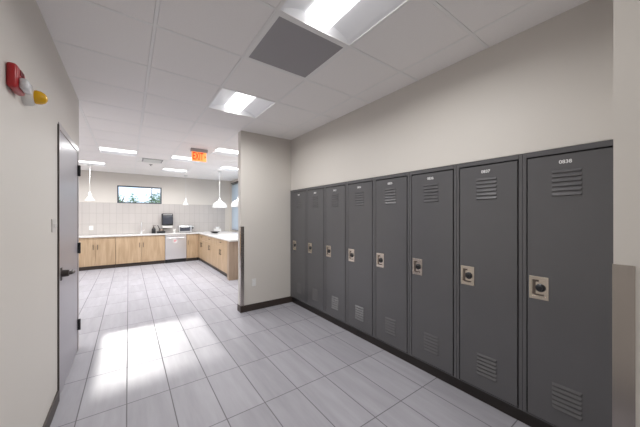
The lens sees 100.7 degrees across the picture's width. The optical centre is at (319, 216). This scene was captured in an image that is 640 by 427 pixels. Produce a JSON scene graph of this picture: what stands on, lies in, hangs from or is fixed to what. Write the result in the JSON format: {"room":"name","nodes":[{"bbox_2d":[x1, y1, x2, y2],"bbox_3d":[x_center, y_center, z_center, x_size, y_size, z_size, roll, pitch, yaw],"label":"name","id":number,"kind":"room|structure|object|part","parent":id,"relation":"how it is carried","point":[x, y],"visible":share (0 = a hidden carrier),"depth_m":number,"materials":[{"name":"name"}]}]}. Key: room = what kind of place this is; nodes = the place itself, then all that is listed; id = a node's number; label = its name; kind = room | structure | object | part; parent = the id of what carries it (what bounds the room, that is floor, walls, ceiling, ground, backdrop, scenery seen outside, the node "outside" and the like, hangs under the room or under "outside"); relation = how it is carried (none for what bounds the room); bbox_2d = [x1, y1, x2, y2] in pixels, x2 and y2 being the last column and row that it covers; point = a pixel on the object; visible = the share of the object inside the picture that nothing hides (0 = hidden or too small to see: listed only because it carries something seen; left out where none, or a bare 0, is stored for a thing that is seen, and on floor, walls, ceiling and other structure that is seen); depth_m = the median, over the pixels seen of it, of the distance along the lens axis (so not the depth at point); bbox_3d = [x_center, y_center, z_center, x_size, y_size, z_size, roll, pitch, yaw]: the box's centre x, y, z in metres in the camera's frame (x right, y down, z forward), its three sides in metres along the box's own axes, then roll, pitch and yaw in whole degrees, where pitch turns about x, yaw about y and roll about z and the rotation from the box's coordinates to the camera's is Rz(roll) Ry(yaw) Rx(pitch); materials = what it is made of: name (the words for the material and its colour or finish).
{"room":"staff locker area","nodes":[
{"label":"staff locker area","id":0,"kind":"room"},
{"bbox_2d":[0,0,78,426],"bbox_3d":[-0.710,0.030,0.086,0.150,2.846,6.970,0,0,-36],"label":"wall","id":1,"kind":"structure","parent":0,"point":[28,134],"depth_m":1.46,"materials":[{"name":"paint"}]},
{"bbox_2d":[6,62,32,95],"bbox_3d":[-1.427,-0.646,1.264,0.066,0.114,0.132,0,0,-36],"label":"fire alarm strobe","id":2,"kind":"object","parent":1,"relation":"attached to","point":[16,81],"visible":1,"depth_m":1.23,"materials":[{"name":"red plastic"}]},
{"bbox_2d":[21,88,47,105],"bbox_3d":[-1.531,-0.642,1.429,0.091,0.104,0.104,0,0,-36],"label":"warning light","id":3,"kind":"object","parent":1,"relation":"attached to","point":[38,97],"visible":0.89,"depth_m":1.41,"materials":[{"name":"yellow plastic"}]},
{"bbox_2d":[42,390,58,426],"bbox_3d":[-0.320,1.403,-0.317,0.010,0.100,5.862,0,0,-36],"label":"baseboard","id":4,"kind":"structure","parent":1,"relation":"attached to","point":[52,410],"depth_m":1.89,"materials":[{"name":"brown plastic"}]},
{"bbox_2d":[51,219,56,231],"bbox_3d":[-1.957,0.068,1.954,0.016,0.096,0.110,0,0,-36],"label":"light switch","id":5,"kind":"object","parent":1,"relation":"attached to","point":[53,221],"visible":1,"depth_m":1.93,"materials":[{"name":"beige plastic"}]},
{"bbox_2d":[57,122,80,400],"bbox_3d":[-2.324,0.355,2.502,0.103,2.195,1.033,0,0,-36],"label":"door","id":6,"kind":"structure","parent":1,"relation":"in","point":[68,167],"depth_m":2.37,"materials":[{"name":"grey metal"}]},
{"bbox_2d":[79,170,229,257],"bbox_3d":[-6.256,0.030,7.780,7.370,2.846,0.140,0,0,-36],"label":"wall","id":7,"kind":"structure","parent":0,"point":[102,186],"depth_m":8.58,"materials":[{"name":"paint"}]},
{"bbox_2d":[117,185,161,203],"bbox_3d":[-5.578,-0.655,8.223,1.137,0.527,0.075,0,0,-36],"label":"window","id":8,"kind":"structure","parent":7,"relation":"in","point":[118,186],"depth_m":8.20,"materials":[{"name":"glass"}]},
{"bbox_2d":[79,202,224,234],"bbox_3d":[-6.338,0.068,7.629,7.060,0.930,0.010,0,0,-36],"label":"backsplash","id":9,"kind":"structure","parent":7,"relation":"attached to","point":[105,218],"depth_m":8.19,"materials":[{"name":"tile"}]},
{"bbox_2d":[161,214,172,227],"bbox_3d":[-4.910,0.143,8.521,0.310,0.460,0.215,0,0,-36],"label":"paper towel dispenser","id":10,"kind":"object","parent":7,"relation":"attached to","point":[166,219],"visible":1,"depth_m":8.45,"materials":[{"name":"black plastic"}]},
{"bbox_2d":[162,225,171,227],"bbox_3d":[-4.920,0.333,8.535,0.280,0.081,0.160,0,0,-36],"label":"paper towel","id":11,"kind":"object","parent":10,"relation":"on","point":[163,226],"depth_m":8.46,"materials":[{"name":"white paper"}]},
{"bbox_2d":[230,179,237,231],"bbox_3d":[-1.563,0.030,7.475,0.120,2.846,5.850,0,0,-36],"label":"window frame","id":12,"kind":"structure","parent":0,"point":[235,180],"depth_m":9.69,"materials":[{"name":"paint"}]},
{"bbox_2d":[231,181,237,230],"bbox_3d":[-2.287,-0.353,8.414,0.114,1.712,3.120,0,0,-36],"label":"window","id":13,"kind":"structure","parent":12,"relation":"in","point":[234,186],"depth_m":9.40,"materials":[{"name":"glass"}]},
{"bbox_2d":[238,131,291,304],"bbox_3d":[-0.697,0.030,4.419,1.305,2.846,0.120,0,0,-36],"label":"wall","id":14,"kind":"structure","parent":0,"point":[264,161],"depth_m":4.21,"materials":[{"name":"paint"}]},
{"bbox_2d":[240,227,243,305],"bbox_3d":[-1.185,0.754,4.021,0.052,1.196,0.052,0,0,-36],"label":"guard","id":15,"kind":"object","parent":14,"relation":"attached to","point":[241,228],"visible":1,"depth_m":4.00,"materials":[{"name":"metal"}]},
{"bbox_2d":[252,278,255,285],"bbox_3d":[-1.025,1.023,4.103,0.072,0.116,0.008,0,0,-36],"label":"wall outlet","id":16,"kind":"object","parent":14,"relation":"attached to","point":[254,279],"visible":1,"depth_m":4.11,"materials":[{"name":"white plastic"}]},
{"bbox_2d":[241,296,291,312],"bbox_3d":[-0.825,1.403,4.246,0.895,0.100,0.010,0,0,-36],"label":"baseboard","id":17,"kind":"structure","parent":14,"relation":"attached to","point":[260,305],"depth_m":4.21,"materials":[{"name":"brown plastic"}]},
{"bbox_2d":[50,258,529,426],"bbox_3d":[-2.486,1.503,2.460,7.650,0.100,13.300,0,0,-36],"label":"floor","id":18,"kind":"structure","parent":0,"point":[164,344],"depth_m":2.50,"materials":[{"name":"tile"}]},
{"bbox_2d":[79,237,115,270],"bbox_3d":[-6.229,1.014,7.378,0.860,0.879,0.524,0,0,-36],"label":"base cabinet","id":19,"kind":"object","parent":18,"relation":"on","point":[96,252],"visible":0.88,"depth_m":7.22,"materials":[{"name":"brown wood"}]},
{"bbox_3d":[-6.276,0.965,7.075,0.427,0.768,0.020,0,0,-36],"label":"door","id":20,"kind":"part","parent":19,"relation":"part of","materials":[{"name":"brown wood"}]},
{"bbox_3d":[-5.927,0.965,7.327,0.427,0.768,0.020,0,0,-36],"label":"door","id":21,"kind":"part","parent":19,"relation":"part of","materials":[{"name":"brown wood"}]},
{"bbox_2d":[116,235,164,267],"bbox_3d":[-5.390,1.014,7.984,1.201,0.879,0.524,0,0,-36],"label":"base cabinet","id":22,"kind":"object","parent":18,"relation":"on","point":[130,250],"visible":0.99,"depth_m":7.79,"materials":[{"name":"brown wood"}]},
{"bbox_3d":[-5.506,0.965,7.631,0.598,0.768,0.020,0,0,-36],"label":"door","id":23,"kind":"part","parent":22,"relation":"part of","materials":[{"name":"brown wood"}]},
{"bbox_3d":[-5.018,0.965,7.984,0.598,0.768,0.020,0,0,-36],"label":"door","id":24,"kind":"part","parent":22,"relation":"part of","materials":[{"name":"brown wood"}]},
{"bbox_2d":[165,234,185,262],"bbox_3d":[-4.649,1.014,8.497,0.588,0.878,0.539,0,0,-36],"label":"dishwasher","id":25,"kind":"object","parent":18,"relation":"on","point":[175,245],"visible":0.98,"depth_m":8.30,"materials":[{"name":"white metal"}]},
{"bbox_3d":[-4.528,0.612,8.329,0.584,0.070,0.034,0,0,-36],"label":"control panel","id":26,"kind":"part","parent":25,"relation":"part of","materials":[{"name":"metal"}]},
{"bbox_2d":[186,234,198,260],"bbox_3d":[-4.271,1.014,8.793,0.360,0.879,0.524,0,0,-36],"label":"base cabinet","id":27,"kind":"object","parent":18,"relation":"on","point":[192,240],"visible":0.89,"depth_m":8.61,"materials":[{"name":"brown wood"}]},
{"bbox_2d":[199,234,206,263],"bbox_3d":[-3.470,1.014,8.498,0.654,0.879,0.953,0,0,-36],"label":"base cabinet","id":28,"kind":"object","parent":18,"relation":"on","point":[202,238],"visible":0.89,"depth_m":8.27,"materials":[{"name":"brown wood"}]},
{"bbox_3d":[-3.840,1.051,8.525,0.020,0.596,0.474,0,0,-36],"label":"door","id":29,"kind":"part","parent":28,"relation":"part of","materials":[{"name":"brown wood"}]},
{"bbox_3d":[-3.700,0.664,8.332,0.020,0.167,0.951,0,0,-36],"label":"drawer","id":30,"kind":"part","parent":28,"relation":"part of","materials":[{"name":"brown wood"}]},
{"bbox_3d":[-3.560,1.051,8.138,0.020,0.596,0.474,0,0,-36],"label":"door","id":31,"kind":"part","parent":28,"relation":"part of","materials":[{"name":"brown wood"}]},
{"bbox_2d":[206,236,215,269],"bbox_3d":[-2.897,1.014,7.704,0.654,0.879,0.995,0,0,-36],"label":"base cabinet","id":32,"kind":"object","parent":18,"relation":"on","point":[209,240],"visible":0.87,"depth_m":7.46,"materials":[{"name":"brown wood"}]},
{"bbox_3d":[-3.272,1.051,7.740,0.020,0.596,0.494,0,0,-36],"label":"door","id":33,"kind":"part","parent":32,"relation":"part of","materials":[{"name":"brown wood"}]},
{"bbox_3d":[-3.127,0.664,7.538,0.020,0.167,0.993,0,0,-36],"label":"drawer","id":34,"kind":"part","parent":32,"relation":"part of","materials":[{"name":"brown wood"}]},
{"bbox_3d":[-2.981,1.051,7.336,0.020,0.596,0.494,0,0,-36],"label":"door","id":35,"kind":"part","parent":32,"relation":"part of","materials":[{"name":"brown wood"}]},
{"bbox_2d":[214,238,226,275],"bbox_3d":[-2.241,1.014,6.796,0.654,0.879,1.235,0,0,-36],"label":"base cabinet","id":36,"kind":"object","parent":18,"relation":"on","point":[220,246],"visible":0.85,"depth_m":6.65,"materials":[{"name":"brown wood"}]},
{"bbox_3d":[-2.652,1.051,6.881,0.020,0.596,0.614,0,0,-36],"label":"door","id":37,"kind":"part","parent":36,"relation":"part of","materials":[{"name":"brown wood"}]},
{"bbox_3d":[-2.471,0.664,6.630,0.020,0.167,1.233,0,0,-36],"label":"drawer","id":38,"kind":"part","parent":36,"relation":"part of","materials":[{"name":"brown wood"}]},
{"bbox_3d":[-2.289,1.051,6.380,0.020,0.596,0.614,0,0,-36],"label":"door","id":39,"kind":"part","parent":36,"relation":"part of","materials":[{"name":"brown wood"}]},
{"bbox_2d":[227,241,237,280],"bbox_3d":[-1.718,1.014,6.315,0.930,0.879,0.150,0,0,-36],"label":"end panel","id":40,"kind":"object","parent":18,"relation":"on","point":[232,247],"visible":0.42,"depth_m":6.04,"materials":[{"name":"brown wood"}]},
{"bbox_3d":[-7.066,1.014,6.773,1.195,0.879,0.524,0,0,-36],"label":"base cabinet","id":41,"kind":"object","parent":18,"relation":"on","visible":0},
{"bbox_2d":[79,231,237,241],"bbox_3d":[-4.431,0.553,6.612,5.280,0.040,3.869,0,0,-36],"label":"countertop","id":42,"kind":"structure","parent":41,"relation":"on","point":[230,236],"depth_m":7.74,"materials":[{"name":"white stone"}]},
{"bbox_2d":[157,225,164,232],"bbox_3d":[-5.019,0.405,8.365,0.220,0.256,0.180,0,0,-36],"label":"coffee grinder","id":43,"kind":"object","parent":42,"relation":"on","point":[160,230],"visible":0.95,"depth_m":8.31,"materials":[{"name":"black plastic"}]},
{"bbox_2d":[178,225,191,232],"bbox_3d":[-4.443,0.420,8.711,0.380,0.225,0.314,0,0,-36],"label":"toaster oven","id":44,"kind":"object","parent":42,"relation":"on","point":[186,228],"visible":0.99,"depth_m":8.60,"materials":[{"name":"silver metal"}]},
{"bbox_3d":[-4.380,0.415,8.599,0.300,0.135,0.011,0,0,-36],"label":"glass door","id":45,"kind":"part","parent":44,"relation":"part of","materials":[{"name":"grey glass"}]},
{"bbox_2d":[36,0,588,180],"bbox_3d":[-2.486,-1.302,2.460,7.225,0.019,12.875,0,0,-36],"label":"ceiling","id":46,"kind":"structure","parent":0,"point":[419,29],"depth_m":2.26,"materials":[{"name":"tile"}]},
{"bbox_2d":[85,164,94,200],"bbox_3d":[-5.793,-0.844,6.671,0.200,0.899,0.200,0,0,-36],"label":"pendant lamp","id":47,"kind":"object","parent":46,"relation":"hanging from","point":[89,198],"visible":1,"depth_m":6.64,"materials":[{"name":"white metal"}]},
{"bbox_3d":[-5.793,-0.505,6.671,0.200,0.223,0.200,0,0,-36],"label":"lamp shade","id":48,"kind":"part","parent":47,"relation":"part of","materials":[{"name":"white metal"}]},
{"bbox_2d":[79,160,105,166],"bbox_3d":[-5.613,-1.361,6.454,0.610,0.144,0.610,0,0,-36],"label":"ceiling light","id":49,"kind":"object","parent":46,"relation":"attached to","point":[80,161],"visible":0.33,"depth_m":6.56,"materials":[{"name":"paint"}]},
{"bbox_2d":[98,147,137,156],"bbox_3d":[-4.047,-1.361,5.327,0.610,0.144,0.610,0,0,-36],"label":"ceiling light","id":50,"kind":"object","parent":46,"relation":"attached to","point":[105,150],"visible":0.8,"depth_m":5.40,"materials":[{"name":"paint"}]},
{"bbox_2d":[136,157,168,164],"bbox_3d":[-3.910,-1.296,6.179,0.610,0.034,0.610,0,0,-36],"label":"ceiling vent","id":51,"kind":"object","parent":46,"relation":"in","point":[139,159],"visible":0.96,"depth_m":6.14,"materials":[{"name":"metal"}]},
{"bbox_2d":[162,168,187,172],"bbox_3d":[-4.130,-1.361,7.525,0.610,0.144,0.610,0,0,-36],"label":"ceiling light","id":52,"kind":"object","parent":46,"relation":"attached to","point":[163,169],"visible":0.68,"depth_m":7.62,"materials":[{"name":"paint"}]},
{"bbox_2d":[169,155,199,162],"bbox_3d":[-3.058,-1.361,6.042,0.610,0.144,0.610,0,0,-36],"label":"ceiling light","id":53,"kind":"object","parent":46,"relation":"attached to","point":[173,158],"visible":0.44,"depth_m":6.12,"materials":[{"name":"paint"}]},
{"bbox_2d":[190,148,207,161],"bbox_3d":[-2.329,-1.175,5.103,0.300,0.235,0.080,0,0,-36],"label":"exit sign","id":54,"kind":"object","parent":46,"relation":"hanging from","point":[197,154],"visible":1,"depth_m":5.09,"materials":[{"name":"paint"}]},
{"bbox_3d":[-2.329,-1.145,5.103,0.260,0.175,0.012,0,0,-36],"label":"sign panel","id":55,"kind":"part","parent":54,"relation":"part of","materials":[{"name":"orange plastic"}]},
{"bbox_2d":[212,171,226,207],"bbox_3d":[-2.900,-0.768,7.651,0.390,1.049,0.390,0,0,-36],"label":"pendant lamp","id":56,"kind":"object","parent":46,"relation":"hanging from","point":[219,204],"visible":1,"depth_m":7.55,"materials":[{"name":"white metal"}]},
{"bbox_3d":[-2.900,-0.386,7.651,0.390,0.283,0.390,0,0,-36],"label":"lamp shade","id":57,"kind":"part","parent":56,"relation":"part of","materials":[{"name":"white metal"}]},
{"bbox_2d":[210,148,237,157],"bbox_3d":[-1.849,-1.361,5.410,0.610,0.144,0.610,0,0,-36],"label":"ceiling light","id":58,"kind":"object","parent":46,"relation":"attached to","point":[219,151],"visible":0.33,"depth_m":5.48,"materials":[{"name":"paint"}]},
{"bbox_2d":[217,166,237,171],"bbox_3d":[-2.426,-1.361,7.251,0.610,0.144,0.610,0,0,-36],"label":"ceiling light","id":59,"kind":"object","parent":46,"relation":"attached to","point":[222,167],"visible":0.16,"depth_m":7.35,"materials":[{"name":"paint"}]},
{"bbox_2d":[231,167,237,206],"bbox_3d":[-2.157,-0.768,7.016,0.390,1.049,0.390,0,0,-36],"label":"pendant lamp","id":60,"kind":"object","parent":46,"relation":"hanging from","point":[234,203],"visible":0.3,"depth_m":6.86,"materials":[{"name":"white metal"}]},
{"bbox_3d":[-2.157,-0.386,7.016,0.390,0.283,0.390,0,0,-36],"label":"lamp shade","id":61,"kind":"part","parent":60,"relation":"part of","materials":[{"name":"white metal"}]},
{"bbox_2d":[207,87,276,118],"bbox_3d":[-0.915,-1.361,3.075,0.610,0.144,0.610,0,0,-36],"label":"ceiling light","id":62,"kind":"object","parent":46,"relation":"attached to","point":[226,100],"visible":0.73,"depth_m":3.12,"materials":[{"name":"paint"}]},
{"bbox_2d":[53,0,537,179],"bbox_3d":[-2.486,-1.298,2.460,7.250,0.014,12.900,0,0,-36],"label":"trim","id":63,"kind":"structure","parent":46,"relation":"attached to","point":[434,2],"depth_m":2.33,"materials":[{"name":"paint"}]},
{"bbox_2d":[243,11,348,79],"bbox_3d":[-0.201,-1.296,2.086,0.610,0.017,0.610,0,0,-36],"label":"ceiling vent","id":64,"kind":"object","parent":46,"relation":"in","point":[287,45],"visible":0.97,"depth_m":2.04,"materials":[{"name":"metal"}]},
{"bbox_2d":[277,0,409,46],"bbox_3d":[0.157,-1.361,1.592,0.610,0.144,0.610,0,0,-36],"label":"ceiling light","id":65,"kind":"object","parent":46,"relation":"attached to","point":[346,22],"visible":1,"depth_m":1.73,"materials":[{"name":"paint"}]},
{"bbox_2d":[291,0,612,189],"bbox_3d":[0.809,0.030,3.175,0.560,2.846,3.900,0,0,-36],"label":"wall","id":66,"kind":"structure","parent":0,"point":[548,85],"depth_m":2.02,"materials":[{"name":"paint"}]},
{"bbox_2d":[290,191,291,296],"bbox_3d":[0.612,0.460,2.961,0.019,1.786,3.774,0,0,-36],"label":"trim","id":67,"kind":"structure","parent":66,"relation":"attached to","point":[290,191],"depth_m":4.46,"materials":[{"name":"metal"}]},
{"bbox_2d":[292,297,553,426],"bbox_3d":[0.790,1.404,3.093,0.408,0.098,3.749,0,0,-36],"label":"baseboard","id":68,"kind":"structure","parent":66,"relation":"attached to","point":[520,415],"depth_m":2.33,"materials":[{"name":"black rubber"}]},
{"bbox_2d":[292,188,306,303],"bbox_3d":[-0.177,0.460,4.361,0.434,1.786,0.455,0,0,-36],"label":"locker","id":69,"kind":"object","parent":68,"relation":"on","point":[299,196],"visible":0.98,"depth_m":4.24,"materials":[{"name":"metal"}]},
{"bbox_2d":[307,185,324,312],"bbox_3d":[0.090,0.460,3.990,0.434,1.786,0.455,0,0,-36],"label":"locker","id":70,"kind":"object","parent":68,"relation":"on","point":[315,195],"visible":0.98,"depth_m":3.85,"materials":[{"name":"metal"}]},
{"bbox_3d":[-0.150,0.477,3.987,0.004,0.152,0.104,0,0,-36],"label":"lock plate","id":71,"kind":"part","parent":70,"relation":"part of","materials":[{"name":"silver metal"}]},
{"bbox_2d":[325,182,346,323],"bbox_3d":[0.358,0.460,3.620,0.434,1.786,0.455,0,0,-36],"label":"locker","id":72,"kind":"object","parent":68,"relation":"on","point":[335,194],"visible":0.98,"depth_m":3.48,"materials":[{"name":"metal"}]},
{"bbox_3d":[0.117,0.477,3.616,0.004,0.152,0.104,0,0,-36],"label":"lock plate","id":73,"kind":"part","parent":72,"relation":"part of","materials":[{"name":"silver metal"}]},
{"bbox_2d":[347,178,373,336],"bbox_3d":[0.626,0.460,3.249,0.434,1.786,0.455,0,0,-36],"label":"locker","id":74,"kind":"object","parent":68,"relation":"on","point":[360,193],"visible":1,"depth_m":3.11,"materials":[{"name":"metal"}]},
{"bbox_3d":[0.385,0.477,3.246,0.004,0.152,0.104,0,0,-36],"label":"lock plate","id":75,"kind":"part","parent":74,"relation":"part of","materials":[{"name":"silver metal"}]},
{"bbox_2d":[374,172,409,354],"bbox_3d":[0.893,0.460,2.879,0.434,1.786,0.455,0,0,-36],"label":"locker","id":76,"kind":"object","parent":68,"relation":"on","point":[391,192],"visible":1,"depth_m":2.74,"materials":[{"name":"metal"}]},
{"bbox_3d":[0.653,0.477,2.875,0.004,0.152,0.104,0,0,-36],"label":"lock plate","id":77,"kind":"part","parent":76,"relation":"part of","materials":[{"name":"silver metal"}]},
{"bbox_2d":[410,164,456,377],"bbox_3d":[1.161,0.460,2.508,0.434,1.786,0.455,0,0,-36],"label":"locker","id":78,"kind":"object","parent":68,"relation":"on","point":[433,191],"visible":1,"depth_m":2.37,"materials":[{"name":"metal"}]},
{"bbox_3d":[0.920,0.477,2.505,0.004,0.152,0.104,0,0,-36],"label":"lock plate","id":79,"kind":"part","parent":78,"relation":"part of","materials":[{"name":"silver metal"}]},
{"bbox_2d":[457,154,522,410],"bbox_3d":[1.429,0.460,2.138,0.434,1.786,0.455,0,0,-36],"label":"locker","id":80,"kind":"object","parent":68,"relation":"on","point":[489,191],"visible":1,"depth_m":1.99,"materials":[{"name":"metal"}]},
{"bbox_3d":[1.188,0.477,2.134,0.004,0.152,0.104,0,0,-36],"label":"lock plate","id":81,"kind":"part","parent":80,"relation":"part of","materials":[{"name":"silver metal"}]},
{"bbox_2d":[523,140,612,426],"bbox_3d":[1.696,0.460,1.768,0.434,1.786,0.455,0,0,-36],"label":"locker","id":82,"kind":"object","parent":68,"relation":"on","point":[568,191],"visible":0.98,"depth_m":1.65,"materials":[{"name":"metal"}]},
{"bbox_3d":[1.456,0.477,1.764,0.004,0.152,0.104,0,0,-36],"label":"lock plate","id":83,"kind":"part","parent":82,"relation":"part of","materials":[{"name":"silver metal"}]},
{"bbox_2d":[613,0,639,426],"bbox_3d":[2.525,0.030,0.066,1.430,2.846,3.150,0,0,-36],"label":"wall","id":84,"kind":"structure","parent":0,"point":[626,13],"depth_m":0.90,"materials":[{"name":"paint"}]},
{"bbox_2d":[612,264,635,426],"bbox_3d":[1.056,0.759,0.918,0.052,1.186,0.052,0,0,-36],"label":"guard","id":85,"kind":"object","parent":84,"relation":"attached to","point":[623,276],"visible":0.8,"depth_m":0.90,"materials":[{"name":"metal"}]},
{"label":"outside","id":86,"kind":"structure","parent":0,"visible":0},
{"bbox_3d":[-11.712,1.658,16.212,120.000,0.190,120.000,0,0,-36],"label":"ground","id":87,"kind":"structure","parent":86,"visible":0},
{"bbox_2d":[119,193,142,201],"bbox_3d":[-11.139,0.046,14.846,2.309,3.040,2.248,0,0,-36],"label":"tree","id":88,"kind":"object","parent":87,"relation":"on","point":[133,198],"visible":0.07,"depth_m":14.96,"materials":[{"name":"green plant"}]},
{"bbox_2d":[145,192,159,202],"bbox_3d":[-7.909,0.194,13.475,2.211,2.744,2.221,0,0,-36],"label":"tree","id":89,"kind":"object","parent":87,"relation":"on","point":[154,200],"visible":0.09,"depth_m":13.09,"materials":[{"name":"green plant"}]}
]}

